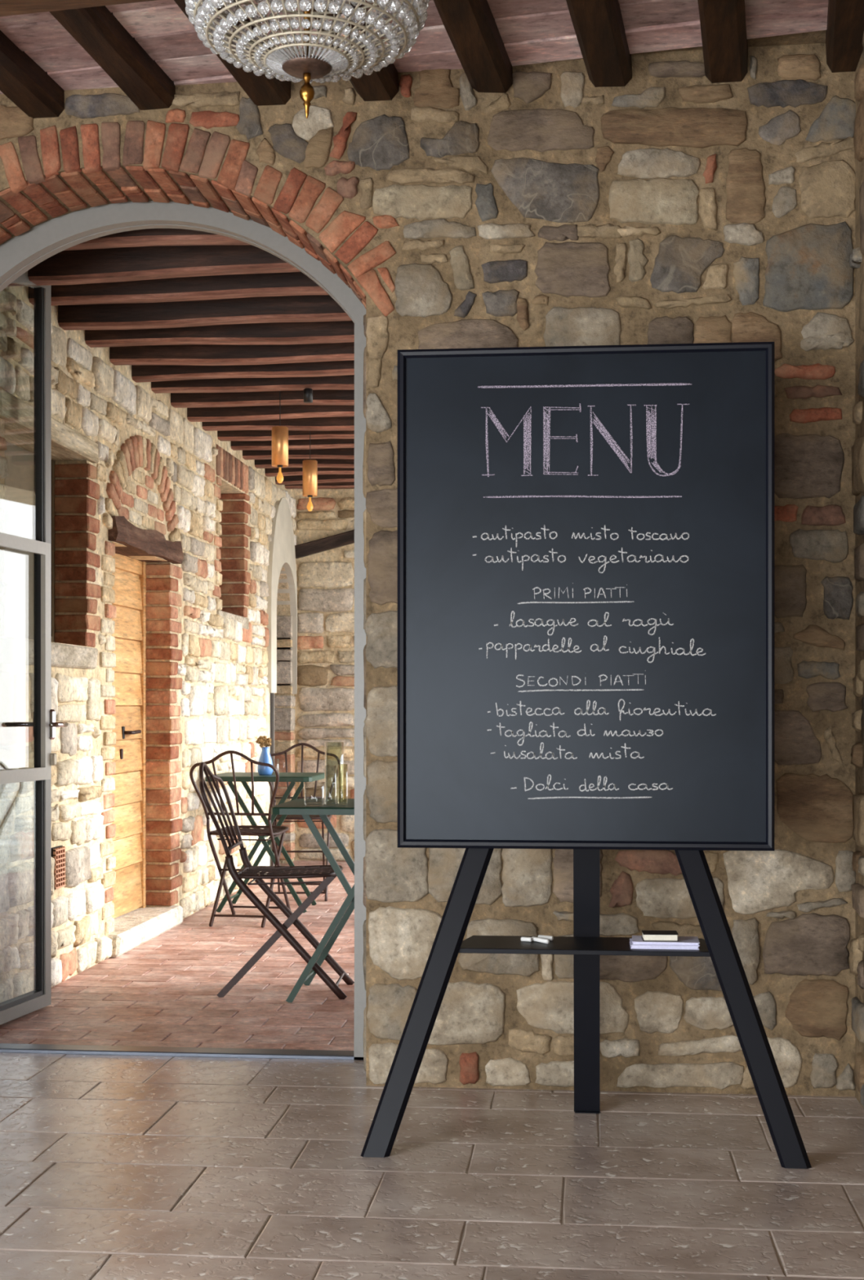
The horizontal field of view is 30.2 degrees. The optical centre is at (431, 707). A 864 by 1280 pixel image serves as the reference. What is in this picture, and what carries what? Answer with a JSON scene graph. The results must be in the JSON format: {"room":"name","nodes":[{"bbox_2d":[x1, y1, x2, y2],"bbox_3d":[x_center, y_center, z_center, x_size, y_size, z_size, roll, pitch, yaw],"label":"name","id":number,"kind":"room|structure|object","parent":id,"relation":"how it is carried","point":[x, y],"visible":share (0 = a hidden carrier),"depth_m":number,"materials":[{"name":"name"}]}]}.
{"room":"restaurant entrance hall","nodes":[
{"label":"restaurant entrance hall","id":0,"kind":"room"},
{"bbox_2d":[0,285,297,1002],"bbox_3d":[-1.477,-0.275,8.542,0.453,2.850,6.680,0,0,6],"label":"wall","id":1,"kind":"structure","parent":0,"point":[207,695],"depth_m":7.51,"materials":[{"name":"stone"}]},
{"bbox_2d":[4,440,54,642],"bbox_3d":[-1.689,-0.655,6.292,0.105,0.830,1.000,0,0,6],"label":"window","id":2,"kind":"structure","parent":1,"relation":"in","point":[19,482],"depth_m":6.42,"materials":[{"name":"clear glass"}]},
{"bbox_2d":[0,635,97,669],"bbox_3d":[-1.592,-0.210,6.273,0.227,0.096,1.146,0,0,6],"label":"trim","id":3,"kind":"structure","parent":1,"relation":"attached to","point":[12,650],"depth_m":6.28,"materials":[{"name":"grey stone"}]},
{"bbox_2d":[0,387,98,462],"bbox_3d":[-1.588,-1.090,6.263,0.235,0.094,1.168,0,0,6],"label":"trim","id":4,"kind":"structure","parent":1,"relation":"attached to","point":[66,443],"depth_m":6.27,"materials":[{"name":"beige stone"}]},
{"bbox_2d":[50,845,65,889],"bbox_3d":[-1.482,0.632,6.339,0.024,0.165,0.124,0,0,6],"label":"air vent","id":5,"kind":"object","parent":1,"relation":"in","point":[58,853],"visible":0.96,"depth_m":6.33,"materials":[{"name":"ceramic"}]},
{"bbox_2d":[111,553,146,918],"bbox_3d":[-1.506,0.130,7.596,0.108,1.760,1.032,0,0,6],"label":"door","id":6,"kind":"structure","parent":1,"relation":"in","point":[129,587],"depth_m":7.86,"materials":[{"name":"brown wood"}]},
{"bbox_2d":[106,905,182,957],"bbox_3d":[-1.438,1.052,7.601,0.239,0.105,1.133,0,0,6],"label":"step","id":7,"kind":"structure","parent":1,"relation":"attached to","point":[132,929],"depth_m":7.55,"materials":[{"name":"white stone"}]},
{"bbox_2d":[107,515,183,564],"bbox_3d":[-1.496,-0.796,7.620,0.354,0.127,1.120,0,0,6],"label":"trim","id":8,"kind":"structure","parent":1,"relation":"attached to","point":[138,541],"depth_m":7.51,"materials":[{"name":"brown wood"}]},
{"bbox_2d":[216,609,248,629],"bbox_3d":[-1.281,-0.522,9.522,0.222,0.076,0.793,0,0,6],"label":"trim","id":9,"kind":"structure","parent":1,"relation":"attached to","point":[244,620],"depth_m":9.52,"materials":[{"name":"grey stone"}]},
{"bbox_2d":[270,693,274,866],"bbox_3d":[-1.236,0.000,11.040,0.411,2.200,0.840,0,0,6],"label":"door","id":10,"kind":"structure","parent":1,"relation":"in","point":[272,695],"depth_m":10.73,"materials":[{"name":"grey paint"}]},
{"bbox_2d":[266,497,297,693],"bbox_3d":[-1.170,-0.776,11.034,0.345,1.352,0.960,0,0,6],"label":"archway","id":11,"kind":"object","parent":1,"relation":"attached to","point":[282,546],"depth_m":10.85,"materials":[{"name":"paint"}]},
{"bbox_2d":[0,860,354,1050],"bbox_3d":[-0.020,1.139,8.356,3.550,0.081,6.570,0,0,6],"label":"floor","id":12,"kind":"structure","parent":0,"point":[163,991],"depth_m":6.14,"materials":[{"name":"ceramic"}]},
{"bbox_2d":[189,750,290,927],"bbox_3d":[-0.950,0.660,8.226,0.464,0.899,0.588,0,0,10],"label":"folding chair","id":13,"kind":"object","parent":12,"relation":"on","point":[245,830],"visible":0.83,"depth_m":8.09,"materials":[{"name":"metal"}]},
{"bbox_2d":[204,772,327,912],"bbox_3d":[-0.902,0.735,8.788,0.580,0.741,0.580,0,0,6],"label":"folding table","id":14,"kind":"object","parent":12,"relation":"on","point":[242,777],"visible":0.75,"depth_m":8.63,"materials":[{"name":"green metal"}]},
{"bbox_2d":[257,746,272,775],"bbox_3d":[-0.908,0.289,8.720,0.086,0.152,0.086,0,0,6],"label":"vase","id":15,"kind":"object","parent":14,"relation":"on","point":[264,757],"visible":0.97,"depth_m":8.69,"materials":[{"name":"ceramic"}]},
{"bbox_2d":[255,735,271,747],"bbox_3d":[-0.925,0.208,8.723,0.074,0.115,0.098,0,0,36],"label":"dried flowers","id":16,"kind":"object","parent":15,"relation":"in","point":[263,741],"visible":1,"depth_m":8.72,"materials":[{"name":"brown plant"}]},
{"bbox_2d":[198,762,354,999],"bbox_3d":[-0.608,0.660,6.215,0.588,0.899,0.464,0,0,3],"label":"folding chair","id":17,"kind":"object","parent":12,"relation":"on","point":[257,873],"visible":0.94,"depth_m":6.08,"materials":[{"name":"metal"}]},
{"bbox_2d":[268,742,340,901],"bbox_3d":[-0.771,0.660,9.382,0.464,0.899,0.588,0,0,-2],"label":"folding chair","id":18,"kind":"object","parent":12,"relation":"on","point":[277,817],"visible":0.55,"depth_m":9.53,"materials":[{"name":"metal"}]},
{"bbox_2d":[271,798,354,1002],"bbox_3d":[-0.284,0.735,6.146,0.580,0.741,0.580,0,0,6],"label":"folding table","id":19,"kind":"object","parent":12,"relation":"on","point":[295,806],"visible":0.5,"depth_m":5.99,"materials":[{"name":"green metal"}]},
{"bbox_2d":[303,781,324,805],"bbox_3d":[-0.440,0.321,5.980,0.080,0.088,0.080,0,0,6],"label":"drinking glass","id":20,"kind":"object","parent":19,"relation":"on","point":[310,781],"visible":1,"depth_m":5.97,"materials":[{"name":"clear glass"}]},
{"bbox_2d":[324,765,336,804],"bbox_3d":[-0.382,0.291,6.030,0.045,0.148,0.045,0,0,6],"label":"glass cylinder","id":21,"kind":"object","parent":19,"relation":"on","point":[325,766],"visible":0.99,"depth_m":6.03,"materials":[{"name":"clear glass"}]},
{"bbox_2d":[324,742,343,802],"bbox_3d":[-0.380,0.249,6.220,0.074,0.232,0.074,0,0,6],"label":"carafe","id":22,"kind":"object","parent":19,"relation":"on","point":[325,742],"visible":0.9,"depth_m":6.21,"materials":[{"name":"clear glass"}]},
{"bbox_2d":[337,764,347,803],"bbox_3d":[-0.339,0.289,6.070,0.038,0.152,0.038,0,0,6],"label":"glass cylinder","id":23,"kind":"object","parent":19,"relation":"on","point":[337,764],"visible":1,"depth_m":6.07,"materials":[{"name":"clear glass"}]},
{"bbox_2d":[294,488,354,861],"bbox_3d":[0.315,-0.325,11.555,3.600,2.950,0.338,0,0,6],"label":"wall","id":24,"kind":"structure","parent":0,"point":[324,708],"depth_m":11.51,"materials":[{"name":"stone"}]},
{"bbox_2d":[294,529,354,558],"bbox_3d":[-0.723,-1.189,11.501,0.574,0.227,0.087,0,0,6],"label":"beam","id":25,"kind":"structure","parent":24,"relation":"attached to","point":[319,545],"depth_m":11.47,"materials":[{"name":"brown wood"}]},
{"bbox_2d":[0,0,828,93],"bbox_3d":[-0.330,-2.191,0.745,6.000,0.785,8.620,0,0,6],"label":"ceiling","id":26,"kind":"structure","parent":0,"point":[531,31],"depth_m":4.42,"materials":[{"name":"pink ceramic"}]},
{"bbox_2d":[0,30,64,118],"bbox_3d":[-1.714,-1.943,2.256,0.125,0.389,5.242,0,0,13],"label":"ceiling beam","id":27,"kind":"structure","parent":26,"relation":"attached to","point":[23,82],"depth_m":4.58,"materials":[{"name":"brown wood"}]},
{"bbox_2d":[0,0,155,16],"bbox_3d":[-1.094,-1.745,3.740,3.900,0.200,0.160,0,0,13],"label":"ceiling beam","id":28,"kind":"structure","parent":26,"relation":"attached to","point":[7,7],"depth_m":3.74,"materials":[{"name":"brown wood"}]},
{"bbox_2d":[48,5,175,110],"bbox_3d":[-1.383,-1.952,2.225,0.126,0.382,5.242,0,0,13],"label":"ceiling beam","id":29,"kind":"structure","parent":26,"relation":"attached to","point":[96,29],"depth_m":4.41,"materials":[{"name":"brown wood"}]},
{"bbox_2d":[173,0,291,106],"bbox_3d":[-1.037,-1.955,2.191,0.129,0.386,5.242,0,0,13],"label":"ceiling beam","id":30,"kind":"structure","parent":26,"relation":"attached to","point":[262,91],"depth_m":4.57,"materials":[{"name":"brown wood"}]},
{"bbox_2d":[184,0,430,118],"bbox_3d":[-0.250,-1.558,3.199,0.497,0.761,0.496,0,0,19],"label":"chandelier","id":31,"kind":"object","parent":26,"relation":"hanging from","point":[211,28],"visible":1,"depth_m":3.16,"materials":[{"name":"glass"}]},
{"bbox_2d":[298,0,398,101],"bbox_3d":[-0.721,-1.958,2.160,0.125,0.390,5.242,0,0,13],"label":"ceiling beam","id":32,"kind":"structure","parent":26,"relation":"attached to","point":[383,84],"depth_m":4.57,"materials":[{"name":"brown wood"}]},
{"bbox_2d":[433,0,512,93],"bbox_3d":[-0.391,-1.966,2.129,0.127,0.385,5.242,0,0,13],"label":"ceiling beam","id":33,"kind":"structure","parent":26,"relation":"attached to","point":[471,28],"depth_m":4.34,"materials":[{"name":"brown wood"}]},
{"bbox_2d":[565,0,631,87],"bbox_3d":[-0.053,-1.971,2.096,0.126,0.384,5.242,0,0,13],"label":"ceiling beam","id":34,"kind":"structure","parent":26,"relation":"attached to","point":[597,24],"depth_m":4.33,"materials":[{"name":"brown wood"}]},
{"bbox_2d":[697,0,747,83],"bbox_3d":[0.277,-1.974,2.064,0.127,0.390,5.242,0,0,13],"label":"ceiling beam","id":35,"kind":"structure","parent":26,"relation":"attached to","point":[722,22],"depth_m":4.31,"materials":[{"name":"brown wood"}]},
{"bbox_2d":[825,0,863,72],"bbox_3d":[0.610,-1.985,2.032,0.124,0.378,5.242,0,0,13],"label":"ceiling beam","id":36,"kind":"structure","parent":26,"relation":"attached to","point":[845,18],"depth_m":4.32,"materials":[{"name":"brown wood"}]},
{"bbox_2d":[0,43,855,1097],"bbox_3d":[0.065,-0.550,4.825,6.000,3.400,0.422,0,0,6],"label":"wall","id":37,"kind":"structure","parent":0,"point":[670,205],"depth_m":4.59,"materials":[{"name":"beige stone"}]},
{"bbox_2d":[0,271,67,1024],"bbox_3d":[-1.490,-0.244,5.518,0.189,2.664,0.735,0,0,12],"label":"door","id":38,"kind":"structure","parent":37,"relation":"in","point":[43,724],"depth_m":5.82,"materials":[{"name":"grey paint"}]},
{"bbox_2d":[0,1043,363,1060],"bbox_3d":[-0.942,1.099,5.110,1.540,0.022,0.080,0,0,6],"label":"door threshold","id":39,"kind":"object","parent":37,"relation":"attached to","point":[4,1047],"depth_m":5.08,"materials":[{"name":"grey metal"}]},
{"bbox_2d":[0,200,365,1060],"bbox_3d":[-0.887,-0.263,5.104,1.459,2.726,0.080,0,0,6],"label":"trim","id":40,"kind":"structure","parent":37,"relation":"attached to","point":[22,252],"depth_m":5.04,"materials":[{"name":"grey paint"}]},
{"bbox_2d":[0,1052,863,1279],"bbox_3d":[-0.333,1.140,0.715,6.000,0.080,8.560,0,0,6],"label":"floor","id":41,"kind":"structure","parent":0,"point":[113,1167],"depth_m":3.75,"materials":[{"name":"grey tile"}]},
{"bbox_2d":[360,848,811,1168],"bbox_3d":[0.391,0.440,4.128,1.089,1.320,0.522,0,0,6],"label":"easel","id":42,"kind":"object","parent":41,"relation":"on","point":[586,947],"visible":0.6,"depth_m":3.98,"materials":[{"name":"black wood"}]},
{"bbox_2d":[520,937,532,942],"bbox_3d":[0.243,0.597,4.128,0.028,0.011,0.012,0,0,25],"label":"stick","id":43,"kind":"object","parent":42,"relation":"on","point":[522,939],"visible":1,"depth_m":4.12,"materials":[{"name":"white"}]},
{"bbox_2d":[531,936,549,943],"bbox_3d":[0.278,0.597,4.113,0.012,0.011,0.064,0,0,-34],"label":"stick","id":44,"kind":"object","parent":42,"relation":"on","point":[534,939],"visible":1,"depth_m":4.11,"materials":[{"name":"white"}]},
{"bbox_2d":[537,934,553,940],"bbox_3d":[0.295,0.597,4.158,0.042,0.011,0.012,0,0,35],"label":"stick","id":45,"kind":"object","parent":42,"relation":"on","point":[548,937],"visible":0.78,"depth_m":4.15,"materials":[{"name":"white"}]},
{"bbox_2d":[458,935,710,956],"bbox_3d":[0.397,0.609,4.100,0.690,0.012,0.232,0,0,6],"label":"shelf","id":46,"kind":"object","parent":42,"relation":"attached to","point":[574,945],"depth_m":4.03,"materials":[{"name":"black wood"}]},
{"bbox_2d":[397,341,774,850],"bbox_3d":[0.381,-0.277,4.015,0.939,1.260,0.034,0,0,6],"label":"menu board","id":47,"kind":"object","parent":42,"relation":"attached to","point":[586,534],"visible":1,"depth_m":4.01,"materials":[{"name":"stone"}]},
{"bbox_2d":[629,938,698,950],"bbox_3d":[0.587,0.597,4.050,0.170,0.010,0.115,0,0,6],"label":"book","id":48,"kind":"object","parent":42,"relation":"on","point":[632,946],"visible":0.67,"depth_m":4.00,"materials":[{"name":"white paper"}]},
{"bbox_2d":[631,935,699,946],"bbox_3d":[0.591,0.589,4.053,0.167,0.008,0.110,0,0,7],"label":"book","id":49,"kind":"object","parent":48,"relation":"on","point":[636,940],"visible":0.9,"depth_m":4.01,"materials":[{"name":"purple paper"}]},
{"bbox_2d":[641,930,678,941],"bbox_3d":[0.576,0.576,4.043,0.088,0.018,0.070,0,0,4],"label":"book","id":50,"kind":"object","parent":49,"relation":"on","point":[647,935],"visible":1,"depth_m":4.01,"materials":[{"name":"beige paper"}]},
{"bbox_2d":[848,32,863,1108],"bbox_3d":[1.331,-0.525,3.975,0.428,3.350,1.070,0,0,6],"label":"wall","id":51,"kind":"structure","parent":0,"point":[855,958],"depth_m":4.39,"materials":[{"name":"brown stone"}]},
{"bbox_3d":[0.009,-1.758,8.398,3.600,0.185,6.680,0,0,6],"label":"ceiling","id":52,"kind":"structure","parent":0,"visible":0},
{"bbox_2d":[7,244,300,286],"bbox_3d":[-0.110,-1.597,5.606,3.200,0.146,0.116,0,0,6],"label":"beam","id":53,"kind":"structure","parent":52,"relation":"attached to","point":[73,267],"depth_m":5.66,"materials":[{"name":"brown wood"}]},
{"bbox_2d":[63,228,249,250],"bbox_3d":[-0.143,-1.603,5.263,3.200,0.133,0.116,0,0,6],"label":"beam","id":54,"kind":"structure","parent":52,"relation":"attached to","point":[148,237],"depth_m":5.29,"materials":[{"name":"brown wood"}]},
{"bbox_2d":[28,271,328,305],"bbox_3d":[-0.077,-1.599,5.948,3.200,0.142,0.116,0,0,6],"label":"beam","id":55,"kind":"structure","parent":52,"relation":"attached to","point":[292,283],"depth_m":6.00,"materials":[{"name":"brown wood"}]},
{"bbox_2d":[57,294,351,330],"bbox_3d":[-0.044,-1.595,6.290,3.200,0.149,0.116,0,0,6],"label":"beam","id":56,"kind":"structure","parent":52,"relation":"attached to","point":[317,308],"depth_m":6.33,"materials":[{"name":"brown wood"}]},
{"bbox_2d":[84,320,354,347],"bbox_3d":[-0.011,-1.597,6.633,3.200,0.146,0.116,0,0,6],"label":"beam","id":57,"kind":"structure","parent":52,"relation":"attached to","point":[334,331],"depth_m":6.66,"materials":[{"name":"brown wood"}]},
{"bbox_2d":[109,342,354,365],"bbox_3d":[0.022,-1.596,6.975,3.200,0.148,0.116,0,0,6],"label":"beam","id":58,"kind":"structure","parent":52,"relation":"attached to","point":[175,354],"depth_m":7.04,"materials":[{"name":"brown wood"}]},
{"bbox_2d":[131,360,354,382],"bbox_3d":[0.055,-1.595,7.318,3.200,0.150,0.116,0,0,6],"label":"beam","id":59,"kind":"structure","parent":52,"relation":"attached to","point":[140,373],"depth_m":7.38,"materials":[{"name":"brown wood"}]},
{"bbox_2d":[151,374,354,393],"bbox_3d":[0.089,-1.600,7.660,3.200,0.140,0.116,0,0,6],"label":"beam","id":60,"kind":"structure","parent":52,"relation":"attached to","point":[332,382],"depth_m":7.70,"materials":[{"name":"brown wood"}]},
{"bbox_2d":[303,388,312,403],"bbox_3d":[-0.596,-1.502,7.693,0.044,0.064,0.044,0,0,6],"label":"light","id":61,"kind":"object","parent":60,"relation":"attached to","point":[308,393],"visible":1,"depth_m":7.68,"materials":[{"name":"black plastic"}]},
{"bbox_2d":[170,389,354,408],"bbox_3d":[0.122,-1.598,8.002,3.200,0.144,0.116,0,0,6],"label":"beam","id":62,"kind":"structure","parent":52,"relation":"attached to","point":[323,397],"depth_m":8.07,"materials":[{"name":"brown wood"}]},
{"bbox_2d":[186,404,354,422],"bbox_3d":[0.155,-1.595,8.345,3.200,0.150,0.116,0,0,6],"label":"beam","id":63,"kind":"structure","parent":52,"relation":"attached to","point":[286,411],"depth_m":8.40,"materials":[{"name":"brown wood"}]},
{"bbox_2d":[201,416,354,431],"bbox_3d":[0.188,-1.597,8.687,3.200,0.147,0.116,0,0,6],"label":"beam","id":64,"kind":"structure","parent":52,"relation":"attached to","point":[341,423],"depth_m":8.74,"materials":[{"name":"brown wood"}]},
{"bbox_2d":[271,391,288,483],"bbox_3d":[-0.760,-1.394,8.000,0.083,0.542,0.083,0,0,6],"label":"pendant lamp","id":65,"kind":"object","parent":52,"relation":"hanging from","point":[279,433],"visible":1,"depth_m":7.97,"materials":[{"name":"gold metal"}]},
{"bbox_2d":[217,430,354,440],"bbox_3d":[0.221,-1.599,9.030,3.200,0.143,0.116,0,0,6],"label":"beam","id":66,"kind":"structure","parent":52,"relation":"attached to","point":[224,435],"depth_m":9.11,"materials":[{"name":"brown wood"}]},
{"bbox_2d":[230,438,354,450],"bbox_3d":[0.254,-1.599,9.372,3.200,0.142,0.115,0,0,6],"label":"beam","id":67,"kind":"structure","parent":52,"relation":"attached to","point":[304,444],"depth_m":9.44,"materials":[{"name":"brown wood"}]},
{"bbox_2d":[242,448,354,459],"bbox_3d":[0.287,-1.597,9.714,3.200,0.146,0.116,0,0,6],"label":"beam","id":68,"kind":"structure","parent":52,"relation":"attached to","point":[331,453],"depth_m":9.77,"materials":[{"name":"brown wood"}]},
{"bbox_2d":[254,458,354,468],"bbox_3d":[0.321,-1.597,10.057,3.200,0.146,0.116,0,0,6],"label":"beam","id":69,"kind":"structure","parent":52,"relation":"attached to","point":[292,463],"depth_m":10.13,"materials":[{"name":"brown wood"}]},
{"bbox_2d":[264,467,354,476],"bbox_3d":[0.354,-1.595,10.400,3.200,0.149,0.115,0,0,6],"label":"beam","id":70,"kind":"structure","parent":52,"relation":"attached to","point":[273,472],"depth_m":10.47,"materials":[{"name":"brown wood"}]},
{"bbox_2d":[302,431,317,511],"bbox_3d":[-0.686,-1.385,9.000,0.083,0.560,0.083,0,0,6],"label":"pendant lamp","id":71,"kind":"object","parent":52,"relation":"hanging from","point":[309,467],"visible":1,"depth_m":8.97,"materials":[{"name":"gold metal"}]},
{"bbox_2d":[275,474,354,484],"bbox_3d":[0.387,-1.595,10.742,3.200,0.149,0.116,0,0,6],"label":"beam","id":72,"kind":"structure","parent":52,"relation":"attached to","point":[322,478],"depth_m":10.82,"materials":[{"name":"brown wood"}]},
{"bbox_2d":[284,481,354,488],"bbox_3d":[0.420,-1.599,11.084,3.200,0.141,0.115,0,0,6],"label":"beam","id":73,"kind":"structure","parent":52,"relation":"attached to","point":[331,485],"depth_m":11.15,"materials":[{"name":"brown wood"}]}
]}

